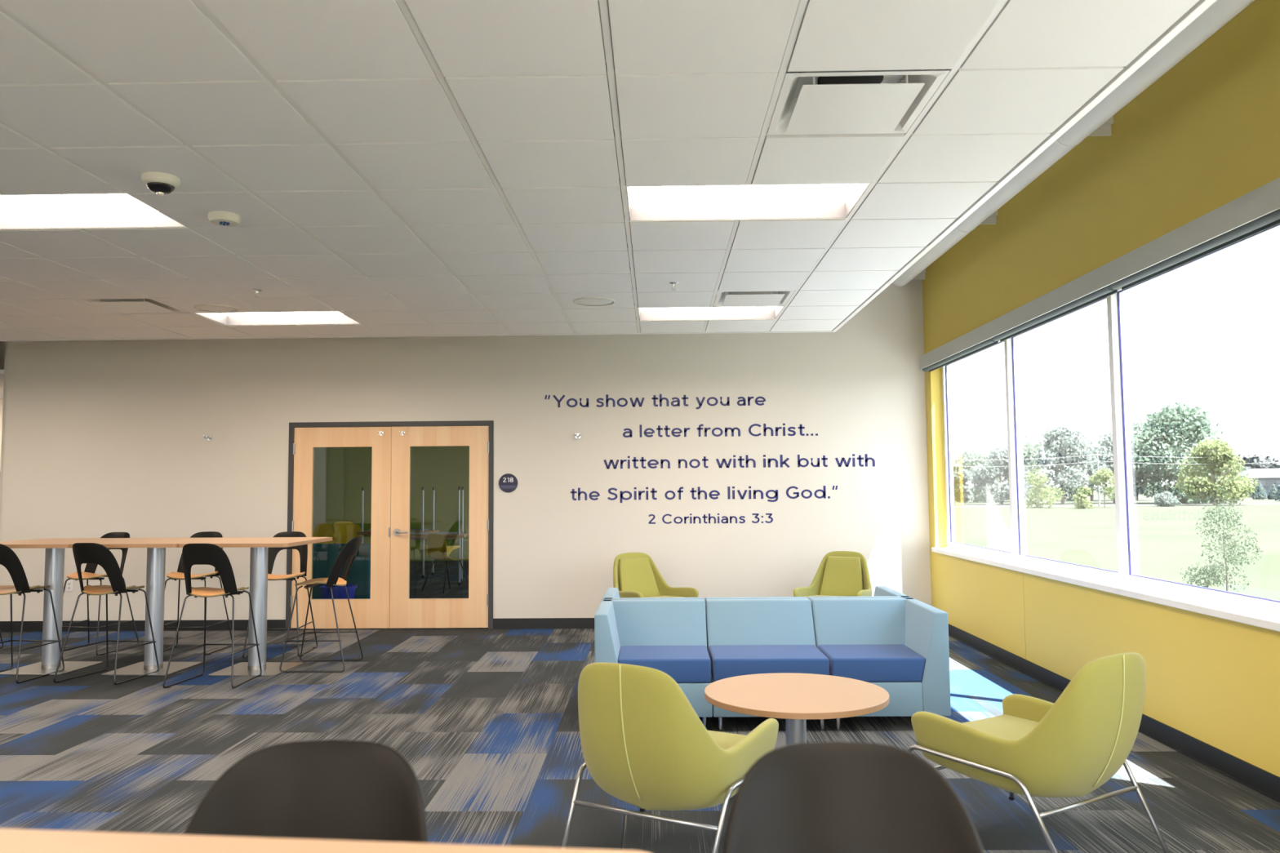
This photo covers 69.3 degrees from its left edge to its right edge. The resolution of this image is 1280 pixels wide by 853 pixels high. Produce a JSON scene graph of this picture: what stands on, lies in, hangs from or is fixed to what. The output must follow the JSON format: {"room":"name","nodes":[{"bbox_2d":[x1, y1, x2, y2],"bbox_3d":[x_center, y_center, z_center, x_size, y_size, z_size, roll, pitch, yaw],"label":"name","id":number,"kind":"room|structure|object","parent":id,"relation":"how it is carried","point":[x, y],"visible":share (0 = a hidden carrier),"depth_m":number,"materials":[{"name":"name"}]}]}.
{"room":"school common room","nodes":[
{"label":"school common room","id":0,"kind":"room"},
{"bbox_2d":[0,369,4,399],"bbox_3d":[-9.863,-0.479,11.484,5.900,0.050,2.693,-1,-4,1],"label":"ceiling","id":1,"kind":"structure","parent":0,"point":[2,371],"depth_m":10.92,"materials":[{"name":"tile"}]},
{"bbox_2d":[0,341,4,467],"bbox_3d":[-9.758,0.378,12.850,6.048,4.020,0.150,-1,-4,1],"label":"wall","id":2,"kind":"structure","parent":0,"point":[2,343],"depth_m":12.84,"materials":[{"name":"white paint"}]},
{"bbox_2d":[0,341,8,542],"bbox_3d":[-6.833,0.257,11.383,0.148,4.020,2.693,-1,-4,1],"label":"wall","id":3,"kind":"structure","parent":0,"point":[6,342],"depth_m":10.05,"materials":[{"name":"white paint"}]},
{"bbox_2d":[313,447,327,533],"bbox_3d":[-7.653,1.334,19.029,2.410,2.900,0.118,-1,-4,1],"label":"wall","id":4,"kind":"structure","parent":0,"point":[320,453],"depth_m":18.96,"materials":[{"name":"white paint"}]},
{"bbox_2d":[343,445,469,561],"bbox_3d":[-2.845,1.299,19.083,12.044,2.900,0.150,-1,-4,1],"label":"wall","id":5,"kind":"structure","parent":0,"point":[445,468],"depth_m":19.04,"materials":[{"name":"green paint"}]},
{"bbox_2d":[325,447,344,543],"bbox_3d":[-6.268,1.323,19.029,0.340,2.900,0.065,-1,-4,1],"label":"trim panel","id":6,"kind":"object","parent":5,"relation":"attached to","point":[335,455],"visible":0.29,"depth_m":19.01,"materials":[{"name":"green"}]},
{"bbox_2d":[0,280,931,621],"bbox_3d":[-1.807,0.115,9.874,9.956,4.020,0.160,-1,-4,1],"label":"wall","id":7,"kind":"structure","parent":0,"point":[102,437],"depth_m":9.79,"materials":[{"name":"white paint"}]},
{"bbox_2d":[66,580,72,591],"bbox_3d":[-6.019,1.682,9.758,0.070,0.116,0.009,-1,-4,1],"label":"wall outlet","id":8,"kind":"object","parent":7,"relation":"attached to","point":[69,583],"visible":0.91,"depth_m":9.76,"materials":[{"name":"white plastic"}]},
{"bbox_2d":[0,619,285,631],"bbox_3d":[-5.241,2.093,9.712,3.058,0.108,0.020,-1,-4,1],"label":"baseboard","id":9,"kind":"structure","parent":7,"relation":"attached to","point":[239,624],"depth_m":9.71,"materials":[{"name":"black rubber"}]},
{"bbox_2d":[290,426,391,628],"bbox_3d":[-3.155,1.061,9.753,1.046,2.115,0.105,-1,-4,1],"label":"door","id":10,"kind":"structure","parent":7,"relation":"in","point":[373,612],"depth_m":9.76,"materials":[{"name":"brown wood"}]},
{"bbox_2d":[285,420,493,630],"bbox_3d":[-2.629,1.040,9.820,2.177,2.180,0.170,-1,-4,1],"label":"trim","id":11,"kind":"structure","parent":7,"relation":"attached to","point":[470,423],"depth_m":9.78,"materials":[{"name":"grey paint"}]},
{"bbox_2d":[389,426,488,628],"bbox_3d":[-2.105,1.051,9.733,1.046,2.115,0.109,-1,-4,1],"label":"door","id":12,"kind":"structure","parent":7,"relation":"in","point":[406,612],"depth_m":9.74,"materials":[{"name":"brown wood"}]},
{"bbox_2d":[498,473,517,493],"bbox_3d":[-1.388,0.597,9.749,0.200,0.200,0.010,-1,-4,1],"label":"room sign","id":13,"kind":"object","parent":7,"relation":"attached to","point":[508,482],"visible":1,"depth_m":9.75,"materials":[{"name":"blue"}]},
{"bbox_2d":[493,617,594,629],"bbox_3d":[0.742,2.037,9.611,4.547,0.108,0.020,-1,-4,1],"label":"baseboard","id":14,"kind":"structure","parent":7,"relation":"attached to","point":[521,623],"depth_m":9.64,"materials":[{"name":"black rubber"}]},
{"bbox_2d":[544,394,875,524],"bbox_3d":[0.729,0.333,9.734,3.469,1.370,0.002,-1,-4,1],"label":"wall lettering","id":15,"kind":"object","parent":7,"relation":"attached to","point":[659,428],"depth_m":9.73,"materials":[{"name":"paint"}]},
{"bbox_2d":[0,0,1216,341],"bbox_3d":[-5.141,-1.429,1.047,13.712,0.152,15.720,-1,-4,1],"label":"ceiling","id":16,"kind":"structure","parent":0,"point":[400,168],"depth_m":3.94,"materials":[{"name":"tile"}]},
{"bbox_2d":[0,191,189,230],"bbox_3d":[-3.124,-1.175,4.868,1.215,0.101,0.606,-1,-4,1],"label":"ceiling light","id":17,"kind":"object","parent":16,"relation":"attached to","point":[123,210],"visible":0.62,"depth_m":5.14,"materials":[{"name":"grey plastic"}]},
{"bbox_2d":[76,297,189,313],"bbox_3d":[-3.996,-1.002,7.316,0.582,0.127,0.582,-1,-4,1],"label":"ceiling vent","id":18,"kind":"object","parent":16,"relation":"in","point":[124,305],"visible":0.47,"depth_m":7.33,"materials":[{"name":"white metal"}]},
{"bbox_2d":[141,171,180,195],"bbox_3d":[-2.240,-1.123,4.324,0.164,0.081,0.164,-1,-4,1],"label":"dome camera","id":19,"kind":"object","parent":16,"relation":"attached to","point":[159,183],"visible":1,"depth_m":4.28,"materials":[{"name":"beige plastic"}]},
{"bbox_2d":[193,303,239,312],"bbox_3d":[-3.392,-0.942,7.409,0.330,0.012,0.330,-1,-4,1],"label":"ceiling speaker","id":20,"kind":"object","parent":16,"relation":"attached to","point":[208,307],"visible":1,"depth_m":7.38,"materials":[{"name":"beige plastic"}]},
{"bbox_2d":[195,305,235,311],"bbox_3d":[-3.392,-0.943,7.409,0.294,0.005,0.294,-1,-4,1],"label":"grille","id":21,"kind":"object","parent":20,"relation":"attached to","point":[202,308],"depth_m":7.39,"materials":[{"name":"white metal"}]},
{"bbox_2d":[207,210,241,226],"bbox_3d":[-2.211,-1.099,4.923,0.164,0.049,0.164,-1,-4,1],"label":"ceiling sensor","id":22,"kind":"object","parent":16,"relation":"attached to","point":[220,218],"visible":1,"depth_m":4.87,"materials":[{"name":"beige plastic"}]},
{"bbox_2d":[193,311,361,325],"bbox_3d":[-3.071,-0.972,7.909,1.215,0.101,0.606,-1,-4,1],"label":"ceiling light","id":23,"kind":"object","parent":16,"relation":"attached to","point":[263,317],"visible":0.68,"depth_m":8.19,"materials":[{"name":"grey plastic"}]},
{"bbox_2d":[573,297,615,306],"bbox_3d":[-0.359,-0.977,7.258,0.330,0.012,0.330,-1,-4,1],"label":"ceiling speaker","id":24,"kind":"object","parent":16,"relation":"attached to","point":[588,301],"visible":1,"depth_m":7.24,"materials":[{"name":"beige plastic"}]},
{"bbox_2d":[575,298,613,305],"bbox_3d":[-0.359,-0.978,7.258,0.294,0.005,0.294,-1,-4,1],"label":"grille","id":25,"kind":"object","parent":24,"relation":"attached to","point":[582,301],"depth_m":7.24,"materials":[{"name":"white metal"}]},
{"bbox_2d":[636,295,785,320],"bbox_3d":[0.586,-1.006,7.847,1.215,0.101,0.606,-1,-4,1],"label":"ceiling light","id":26,"kind":"object","parent":16,"relation":"attached to","point":[714,313],"visible":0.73,"depth_m":8.13,"materials":[{"name":"grey plastic"}]},
{"bbox_2d":[623,182,873,222],"bbox_3d":[0.533,-1.208,4.806,1.215,0.101,0.606,-1,-4,1],"label":"ceiling light","id":27,"kind":"object","parent":16,"relation":"attached to","point":[747,202],"visible":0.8,"depth_m":5.04,"materials":[{"name":"grey plastic"}]},
{"bbox_2d":[713,290,795,306],"bbox_3d":[0.880,-1.047,7.234,0.582,0.127,0.582,-1,-4,1],"label":"ceiling vent","id":28,"kind":"object","parent":16,"relation":"in","point":[730,298],"visible":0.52,"depth_m":7.25,"materials":[{"name":"white metal"}]},
{"bbox_2d":[767,69,949,135],"bbox_3d":[0.816,-1.290,3.585,0.582,0.127,0.582,-1,-4,1],"label":"ceiling vent","id":29,"kind":"object","parent":16,"relation":"in","point":[850,101],"visible":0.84,"depth_m":3.56,"materials":[{"name":"white metal"}]},
{"bbox_2d":[0,560,1279,852],"bbox_3d":[-4.939,1.980,5.743,16.194,0.200,26.850,-1,-4,1],"label":"floor","id":30,"kind":"structure","parent":0,"point":[486,721],"depth_m":5.45,"materials":[{"name":"carpet"}]},
{"bbox_2d":[0,543,64,684],"bbox_3d":[-4.987,1.450,7.354,0.534,1.073,0.580,-1,-4,7],"label":"bar stool","id":31,"kind":"object","parent":30,"relation":"on","point":[9,559],"visible":1,"depth_m":7.23,"materials":[{"name":"black plastic"}]},
{"bbox_2d":[0,537,135,675],"bbox_3d":[-4.892,1.484,7.715,0.881,1.050,0.922,-1,-4,4],"label":"bar table","id":32,"kind":"object","parent":30,"relation":"on","point":[55,548],"visible":0.96,"depth_m":7.66,"materials":[{"name":"metal"}]},
{"bbox_2d":[62,532,139,655],"bbox_3d":[-5.038,1.533,8.590,0.534,1.073,0.580,-1,-4,8],"label":"bar stool","id":33,"kind":"object","parent":30,"relation":"on","point":[90,570],"visible":0.59,"depth_m":8.69,"materials":[{"name":"black plastic"}]},
{"bbox_2d":[53,542,159,684],"bbox_3d":[-4.185,1.439,7.291,0.534,1.073,0.580,-1,-4,10],"label":"bar stool","id":34,"kind":"object","parent":30,"relation":"on","point":[83,553],"visible":1,"depth_m":7.15,"materials":[{"name":"black plastic"}]},
{"bbox_2d":[70,537,228,675],"bbox_3d":[-4.013,1.473,7.655,0.881,1.050,0.922,-1,-4,4],"label":"bar table","id":35,"kind":"object","parent":30,"relation":"on","point":[156,547],"visible":0.88,"depth_m":7.60,"materials":[{"name":"metal"}]},
{"bbox_2d":[163,531,231,655],"bbox_3d":[-4.104,1.521,8.524,0.534,1.073,0.580,0,-4,-1],"label":"bar stool","id":36,"kind":"object","parent":30,"relation":"on","point":[180,575],"visible":0.59,"depth_m":8.61,"materials":[{"name":"black plastic"}]},
{"bbox_2d":[163,543,262,688],"bbox_3d":[-3.254,1.419,7.096,0.534,1.073,0.580,-1,-4,3],"label":"bar stool","id":37,"kind":"object","parent":30,"relation":"on","point":[211,554],"visible":1,"depth_m":6.95,"materials":[{"name":"black plastic"}]},
{"bbox_2d":[177,537,332,676],"bbox_3d":[-3.134,1.462,7.596,0.881,1.050,0.922,-1,-4,4],"label":"bar table","id":38,"kind":"object","parent":30,"relation":"on","point":[259,553],"visible":0.99,"depth_m":7.54,"materials":[{"name":"laminate"}]},
{"bbox_2d":[242,531,317,657],"bbox_3d":[-3.249,1.505,8.390,0.534,1.073,0.580,0,-4,-5],"label":"bar stool","id":39,"kind":"object","parent":30,"relation":"on","point":[303,549],"visible":0.7,"depth_m":8.53,"materials":[{"name":"black plastic"}]},
{"bbox_2d":[182,739,428,843],"bbox_3d":[-0.472,0.996,1.099,0.534,1.073,0.580,-1,-4,1],"label":"bar stool","id":40,"kind":"object","parent":30,"relation":"on","point":[326,789],"visible":0.87,"depth_m":1.37,"materials":[{"name":"black plastic"}]},
{"bbox_2d":[279,535,363,672],"bbox_3d":[-2.613,1.454,7.703,0.580,1.073,0.534,0,-4,-1],"label":"bar stool","id":41,"kind":"object","parent":30,"relation":"on","point":[349,550],"visible":1,"depth_m":7.60,"materials":[{"name":"black plastic"}]},
{"bbox_2d":[0,828,647,852],"bbox_3d":[-0.456,0.973,0.585,0.881,1.050,0.922,-1,-4,6],"label":"bar table","id":42,"kind":"object","parent":30,"relation":"on","point":[11,841],"visible":1,"depth_m":1.06,"materials":[{"name":"laminate"}]},
{"bbox_2d":[313,523,337,543],"bbox_3d":[-5.968,2.235,17.211,0.498,0.840,0.527,-1,-4,11],"label":"shell chair","id":43,"kind":"object","parent":30,"relation":"on","point":[325,530],"visible":0.4,"depth_m":17.43,"materials":[{"name":"yellow fabric"}]},
{"bbox_2d":[319,584,357,599],"bbox_3d":[-3.425,1.998,10.502,0.410,0.372,0.410,-1,-4,1],"label":"recycling bin","id":44,"kind":"object","parent":30,"relation":"on","point":[339,592],"visible":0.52,"depth_m":10.36,"materials":[{"name":"blue plastic"}]},
{"bbox_2d":[311,543,370,599],"bbox_3d":[-4.187,1.867,11.652,1.800,0.800,0.750,-1,-4,1],"label":"sofa","id":45,"kind":"object","parent":30,"relation":"on","point":[324,555],"visible":0.08,"depth_m":11.28,"materials":[{"name":"teal fabric"}]},
{"bbox_2d":[333,521,352,543],"bbox_3d":[-5.857,2.304,18.256,0.498,0.840,0.527,1,-4,-19],"label":"shell chair","id":46,"kind":"object","parent":30,"relation":"on","point":[336,525],"visible":0.16,"depth_m":18.46,"materials":[{"name":"plastic"}]},
{"bbox_2d":[333,524,361,543],"bbox_3d":[-5.319,2.203,16.801,0.498,0.840,0.527,0,-4,-4],"label":"shell chair","id":47,"kind":"object","parent":30,"relation":"on","point":[346,532],"visible":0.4,"depth_m":17.02,"materials":[{"name":"yellow plastic"}]},
{"bbox_2d":[356,531,439,578],"bbox_3d":[-4.068,2.154,15.565,1.200,0.744,0.640,-1,-4,5],"label":"folding table","id":48,"kind":"object","parent":30,"relation":"on","point":[362,534],"visible":0.41,"depth_m":15.26,"materials":[{"name":"metal"}]},
{"bbox_2d":[356,486,439,533],"bbox_3d":[-4.074,1.403,15.615,1.200,0.760,0.640,-1,-4,7],"label":"folding table","id":49,"kind":"object","parent":48,"relation":"on","point":[422,530],"visible":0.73,"depth_m":15.42,"materials":[{"name":"metal"}]},
{"bbox_2d":[409,534,466,585],"bbox_3d":[-3.291,2.060,14.254,1.200,0.744,0.640,0,-4,-7],"label":"folding table","id":50,"kind":"object","parent":30,"relation":"on","point":[460,550],"visible":0.44,"depth_m":14.06,"materials":[{"name":"metal"}]},
{"bbox_2d":[409,486,467,537],"bbox_3d":[-3.297,1.310,14.304,1.200,0.760,0.640,0,-4,-5],"label":"folding table","id":51,"kind":"object","parent":50,"relation":"on","point":[459,533],"visible":0.51,"depth_m":14.24,"materials":[{"name":"laminate"}]},
{"bbox_2d":[421,533,468,594],"bbox_3d":[-2.787,1.951,13.339,0.498,0.840,0.527,-4,-5,39],"label":"shell chair","id":52,"kind":"object","parent":30,"relation":"on","point":[436,548],"visible":0.99,"depth_m":13.18,"materials":[{"name":"yellow plastic"}]},
{"bbox_2d":[594,599,712,729],"bbox_3d":[0.086,1.498,5.885,0.699,0.700,0.746,-1,-4,1],"label":"module","id":53,"kind":"object","parent":30,"relation":"on","point":[667,636],"visible":0.61,"depth_m":5.95,"materials":[{"name":"blue fabric"}]},
{"bbox_2d":[617,645,711,683],"bbox_3d":[0.149,1.481,5.816,0.561,0.142,0.594,-1,-4,1],"label":"seat cushion","id":54,"kind":"object","parent":53,"relation":"on","point":[684,664],"depth_m":5.53,"materials":[{"name":"blue fabric"}]},
{"bbox_2d":[602,587,704,599],"bbox_3d":[0.099,1.548,6.649,0.699,0.700,0.746,-1,-4,1],"label":"module","id":55,"kind":"object","parent":30,"relation":"on","point":[611,593],"visible":0.12,"depth_m":6.36,"materials":[{"name":"blue fabric"}]},
{"bbox_2d":[613,552,698,597],"bbox_3d":[0.104,1.641,8.862,0.743,0.819,0.814,2,-4,-29],"label":"lounge chair","id":56,"kind":"object","parent":30,"relation":"on","point":[635,575],"visible":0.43,"depth_m":9.10,"materials":[{"name":"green fabric"}]},
{"bbox_2d":[618,557,660,596],"bbox_3d":[-0.028,1.498,9.108,0.422,0.390,0.218,2,-4,-29],"label":"cushion","id":57,"kind":"object","parent":56,"relation":"on","point":[642,575],"depth_m":9.11,"materials":[{"name":"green fabric"}]},
{"bbox_2d":[560,662,778,852],"bbox_3d":[0.129,1.295,3.682,0.743,0.819,0.814,-3,-4,29],"label":"lounge chair","id":58,"kind":"object","parent":30,"relation":"on","point":[643,743],"visible":0.98,"depth_m":3.37,"materials":[{"name":"green fabric"}]},
{"bbox_2d":[707,730,746,749],"bbox_3d":[0.176,1.341,3.763,0.524,0.107,0.522,-3,-4,29],"label":"seat cushion","id":59,"kind":"object","parent":58,"relation":"on","point":[724,740],"depth_m":3.83,"materials":[{"name":"green fabric"}]},
{"bbox_2d":[704,596,808,611],"bbox_3d":[0.804,1.542,6.637,0.699,0.700,0.745,-1,-4,1],"label":"module","id":60,"kind":"object","parent":30,"relation":"on","point":[740,597],"visible":0.12,"depth_m":6.31,"materials":[{"name":"blue fabric"}]},
{"bbox_2d":[705,598,829,730],"bbox_3d":[0.790,1.491,5.874,0.699,0.700,0.745,-1,-4,1],"label":"module","id":61,"kind":"object","parent":30,"relation":"on","point":[745,637],"visible":0.57,"depth_m":6.02,"materials":[{"name":"blue fabric"}]},
{"bbox_2d":[708,644,829,681],"bbox_3d":[0.789,1.476,5.805,0.691,0.142,0.594,-1,-4,1],"label":"seat cushion","id":62,"kind":"object","parent":61,"relation":"on","point":[727,661],"depth_m":5.52,"materials":[{"name":"blue fabric"}]},
{"bbox_2d":[704,672,889,745],"bbox_3d":[0.782,1.544,4.635,0.913,0.430,0.913,-1,-4,1],"label":"round table","id":63,"kind":"object","parent":30,"relation":"on","point":[797,699],"visible":0.79,"depth_m":4.56,"materials":[{"name":"laminate"}]},
{"bbox_2d":[793,551,871,598],"bbox_3d":[1.869,1.623,8.815,0.743,0.819,0.814,-2,-4,26],"label":"lounge chair","id":64,"kind":"object","parent":30,"relation":"on","point":[839,573],"visible":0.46,"depth_m":9.06,"materials":[{"name":"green fabric"}]},
{"bbox_2d":[805,595,846,598],"bbox_3d":[1.828,1.659,8.726,0.524,0.107,0.522,-2,-4,26],"label":"seat cushion","id":65,"kind":"object","parent":64,"relation":"on","point":[806,596],"depth_m":8.91,"materials":[{"name":"green fabric"}]},
{"bbox_2d":[819,556,862,596],"bbox_3d":[1.986,1.479,9.068,0.422,0.390,0.218,-2,-4,26],"label":"cushion","id":66,"kind":"object","parent":64,"relation":"on","point":[838,575],"depth_m":9.06,"materials":[{"name":"green fabric"}]},
{"bbox_2d":[722,741,984,852],"bbox_3d":[0.285,0.988,1.066,0.534,1.073,0.580,-1,-4,3],"label":"chair","id":67,"kind":"object","parent":30,"relation":"on","point":[835,797],"visible":1,"depth_m":1.33,"materials":[{"name":"black plastic"}]},
{"bbox_2d":[807,586,911,600],"bbox_3d":[1.509,1.535,6.625,0.699,0.700,0.746,-1,-4,1],"label":"module","id":68,"kind":"object","parent":30,"relation":"on","point":[880,592],"visible":0.12,"depth_m":6.39,"materials":[{"name":"blue fabric"}]},
{"bbox_2d":[810,597,951,729],"bbox_3d":[1.495,1.484,5.861,0.699,0.700,0.746,-1,-4,1],"label":"module","id":69,"kind":"object","parent":30,"relation":"on","point":[900,646],"visible":0.71,"depth_m":5.59,"materials":[{"name":"blue fabric"}]},
{"bbox_2d":[817,644,925,682],"bbox_3d":[1.429,1.470,5.794,0.561,0.142,0.594,-1,-4,1],"label":"seat cushion","id":70,"kind":"object","parent":69,"relation":"on","point":[868,663],"depth_m":5.50,"materials":[{"name":"blue fabric"}]},
{"bbox_2d":[906,652,1169,852],"bbox_3d":[1.611,1.290,3.791,0.743,0.819,0.814,2,-4,-31],"label":"lounge chair","id":71,"kind":"object","parent":30,"relation":"on","point":[1072,746],"visible":0.99,"depth_m":3.50,"materials":[{"name":"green fabric"}]},
{"bbox_2d":[962,714,1038,739],"bbox_3d":[1.562,1.337,3.870,0.524,0.107,0.522,2,-4,-31],"label":"seat cushion","id":72,"kind":"object","parent":71,"relation":"on","point":[1009,726],"depth_m":4.00,"materials":[{"name":"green fabric"}]},
{"bbox_2d":[922,0,1279,777],"bbox_3d":[3.040,-0.100,5.737,0.200,4.220,26.860,-1,-4,1],"label":"wall","id":73,"kind":"structure","parent":0,"point":[1204,135],"depth_m":5.48,"materials":[{"name":"yellow paint"}]},
{"bbox_2d":[892,0,1254,286],"bbox_3d":[2.716,-1.979,3.813,0.346,0.207,12.000,-1,-4,1],"label":"ceiling trim","id":74,"kind":"structure","parent":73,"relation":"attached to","point":[1098,121],"depth_m":5.43,"materials":[{"name":"white"}]},
{"bbox_2d":[931,223,1279,631],"bbox_3d":[3.036,0.121,6.815,0.220,1.958,5.440,-1,-4,1],"label":"window","id":75,"kind":"structure","parent":73,"relation":"in","point":[1257,611],"depth_m":5.94,"materials":[{"name":"white metal"}]},
{"bbox_2d":[919,177,1279,372],"bbox_3d":[2.896,-0.839,6.621,0.103,0.165,6.000,-1,-4,1],"label":"roller blind","id":76,"kind":"object","parent":75,"relation":"attached to","point":[1257,211],"visible":1,"depth_m":5.30,"materials":[{"name":"silver metal"}]},
{"bbox_2d":[948,623,1279,803],"bbox_3d":[2.864,1.444,0.975,0.020,0.108,17.237,-1,-4,1],"label":"baseboard","id":77,"kind":"structure","parent":73,"relation":"attached to","point":[1267,784],"depth_m":5.07,"materials":[{"name":"black rubber"}]},
{"label":"outside","id":78,"kind":"structure","parent":0,"visible":0},
{"bbox_2d":[954,486,1279,600],"bbox_3d":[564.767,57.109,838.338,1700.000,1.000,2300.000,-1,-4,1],"label":"ground","id":79,"kind":"structure","parent":78,"point":[1166,539],"depth_m":91.10,"materials":[{"name":"green plant"}]},
{"bbox_2d":[952,460,973,506],"bbox_3d":[80.782,14.764,239.074,10.357,12.016,9.447,-1,-4,1],"label":"broadleaf tree","id":80,"kind":"object","parent":79,"relation":"on","point":[961,477],"visible":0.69,"depth_m":236.34,"materials":[{"name":"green plant"}]},
{"bbox_2d":[1022,469,1065,507],"bbox_3d":[91.865,14.584,211.531,8.230,9.847,10.529,-1,-4,1],"label":"shrub","id":81,"kind":"object","parent":79,"relation":"on","point":[1040,496],"visible":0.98,"depth_m":211.70,"materials":[{"name":"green plant"}]},
{"bbox_2d":[1072,486,1094,508],"bbox_3d":[97.252,16.023,203.035,5.722,5.950,6.335,-1,-4,1],"label":"shrub","id":82,"kind":"object","parent":79,"relation":"on","point":[1083,493],"visible":0.99,"depth_m":201.71,"materials":[{"name":"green plant"}]},
{"bbox_2d":[1093,452,1102,506],"bbox_3d":[108.898,12.528,219.788,2.200,13.000,0.480,-1,-4,1],"label":"utility pole","id":83,"kind":"object","parent":79,"relation":"on","point":[1096,455],"visible":0.8,"depth_m":219.49,"materials":[{"name":"grey"}]},
{"bbox_2d":[1102,461,1277,464],"bbox_3d":[136.349,8.566,221.572,54.916,0.995,4.090,-1,-4,1],"label":"power line","id":84,"kind":"object","parent":83,"relation":"attached to","point":[1103,461],"visible":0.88,"depth_m":221.27,"materials":[{"name":"grey metal"}]},
{"bbox_2d":[1088,467,1115,507],"bbox_3d":[105.431,13.920,209.669,6.742,9.346,4.960,-1,-4,1],"label":"broadleaf tree","id":85,"kind":"object","parent":79,"relation":"on","point":[1100,476],"visible":0.91,"depth_m":209.26,"materials":[{"name":"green plant"}]},
{"bbox_2d":[1152,491,1178,506],"bbox_3d":[122.462,17.330,215.083,5.576,4.606,6.654,-1,-4,1],"label":"shrub","id":86,"kind":"object","parent":79,"relation":"on","point":[1164,500],"visible":0.96,"depth_m":214.72,"materials":[{"name":"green plant"}]},
{"bbox_2d":[1174,438,1258,505],"bbox_3d":[139.463,11.100,225.083,17.542,16.549,17.692,-1,-4,1],"label":"broadleaf tree","id":87,"kind":"object","parent":79,"relation":"on","point":[1222,453],"visible":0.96,"depth_m":221.97,"materials":[{"name":"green plant"}]},
{"bbox_2d":[1179,497,1262,591],"bbox_3d":[27.210,5.718,43.186,3.544,4.811,2.835,1,-4,-27],"label":"broadleaf tree","id":88,"kind":"object","parent":79,"relation":"on","point":[1228,543],"visible":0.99,"depth_m":43.05,"materials":[{"name":"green plant"}]},
{"bbox_2d":[1222,453,1279,472],"bbox_3d":[534.342,40.926,780.116,160.946,39.578,93.360,-1,-4,1],"label":"wooded ridge","id":89,"kind":"object","parent":79,"relation":"on","point":[1267,460],"visible":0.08,"depth_m":762.74,"materials":[{"name":"grey"}]},
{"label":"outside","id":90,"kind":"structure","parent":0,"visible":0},
{"bbox_2d":[955,493,1279,506],"bbox_3d":[326.653,27.674,375.853,560.000,0.030,275.000,-1,-4,1],"label":"lawn","id":91,"kind":"structure","parent":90,"point":[1142,500],"depth_m":275.88,"materials":[{"name":"green plant"}]},
{"bbox_2d":[955,449,1009,502],"bbox_3d":[106.522,15.954,287.363,19.295,17.995,17.182,-1,-4,1],"label":"broadleaf tree","id":92,"kind":"object","parent":91,"relation":"on","point":[975,461],"visible":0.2,"depth_m":285.02,"materials":[{"name":"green plant"}]},
{"bbox_2d":[969,446,1032,504],"bbox_3d":[98.787,13.472,252.925,16.764,16.166,15.603,-1,-4,1],"label":"broadleaf tree","id":93,"kind":"object","parent":91,"relation":"on","point":[988,479],"visible":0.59,"depth_m":251.16,"materials":[{"name":"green plant"}]},
{"bbox_2d":[1003,433,1055,501],"bbox_3d":[121.968,13.120,293.625,19.704,21.914,21.918,-1,-4,1],"label":"broadleaf tree","id":94,"kind":"object","parent":91,"relation":"on","point":[1026,452],"visible":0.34,"depth_m":289.72,"materials":[{"name":"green plant"}]},
{"bbox_2d":[1029,423,1110,503],"bbox_3d":[117.400,10.196,253.025,17.766,22.419,22.314,-1,-4,1],"label":"broadleaf tree","id":95,"kind":"object","parent":91,"relation":"on","point":[1060,442],"visible":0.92,"depth_m":251.03,"materials":[{"name":"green plant"}]},
{"bbox_2d":[1051,435,1113,501],"bbox_3d":[144.405,13.623,295.522,22.887,21.468,19.657,-1,-4,1],"label":"broadleaf tree","id":96,"kind":"object","parent":91,"relation":"on","point":[1092,486],"visible":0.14,"depth_m":294.21,"materials":[{"name":"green plant"}]},
{"bbox_2d":[1081,431,1150,502],"bbox_3d":[131.997,11.228,257.466,17.362,20.698,15.021,-1,-4,1],"label":"broadleaf tree","id":97,"kind":"object","parent":91,"relation":"on","point":[1106,446],"visible":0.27,"depth_m":255.49,"materials":[{"name":"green plant"}]},
{"bbox_2d":[1131,433,1162,500],"bbox_3d":[159.022,12.875,297.054,15.492,22.243,17.447,-1,-4,1],"label":"broadleaf tree","id":98,"kind":"object","parent":91,"relation":"on","point":[1148,487],"visible":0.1,"depth_m":293.49,"materials":[{"name":"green plant"}]},
{"bbox_2d":[1129,399,1249,504],"bbox_3d":[145.683,7.874,249.599,33.071,30.416,29.386,-1,-4,1],"label":"broadleaf tree","id":99,"kind":"object","parent":91,"relation":"on","point":[1175,431],"visible":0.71,"depth_m":245.04,"materials":[{"name":"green plant"}]},
{"bbox_2d":[1248,478,1267,499],"bbox_3d":[197.845,20.173,295.797,5.320,7.083,5.376,-1,-4,1],"label":"spruce","id":100,"kind":"object","parent":91,"relation":"on","point":[1260,493],"visible":0.91,"depth_m":295.07,"materials":[{"name":"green plant"}]},
{"bbox_2d":[1238,468,1279,497],"bbox_3d":[232.622,20.449,338.536,21.900,11.000,11.600,-2,-4,23],"label":"house","id":101,"kind":"structure","parent":91,"relation":"on","point":[1267,477],"depth_m":337.23,"materials":[{"name":"grey"}]},
{"bbox_2d":[1266,484,1278,499],"bbox_3d":[202.469,21.009,295.724,4.232,5.367,4.131,-1,-4,1],"label":"spruce","id":102,"kind":"object","parent":91,"relation":"on","point":[1273,489],"visible":0.7,"depth_m":295.43,"materials":[{"name":"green plant"}]},
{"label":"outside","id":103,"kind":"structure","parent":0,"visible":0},
{"bbox_2d":[954,503,1279,507],"bbox_3d":[234.063,18.572,228.224,380.000,0.040,14.000,-1,-4,1],"label":"road","id":104,"kind":"structure","parent":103,"point":[1206,504],"depth_m":228.85,"materials":[{"name":"grey asphalt"}]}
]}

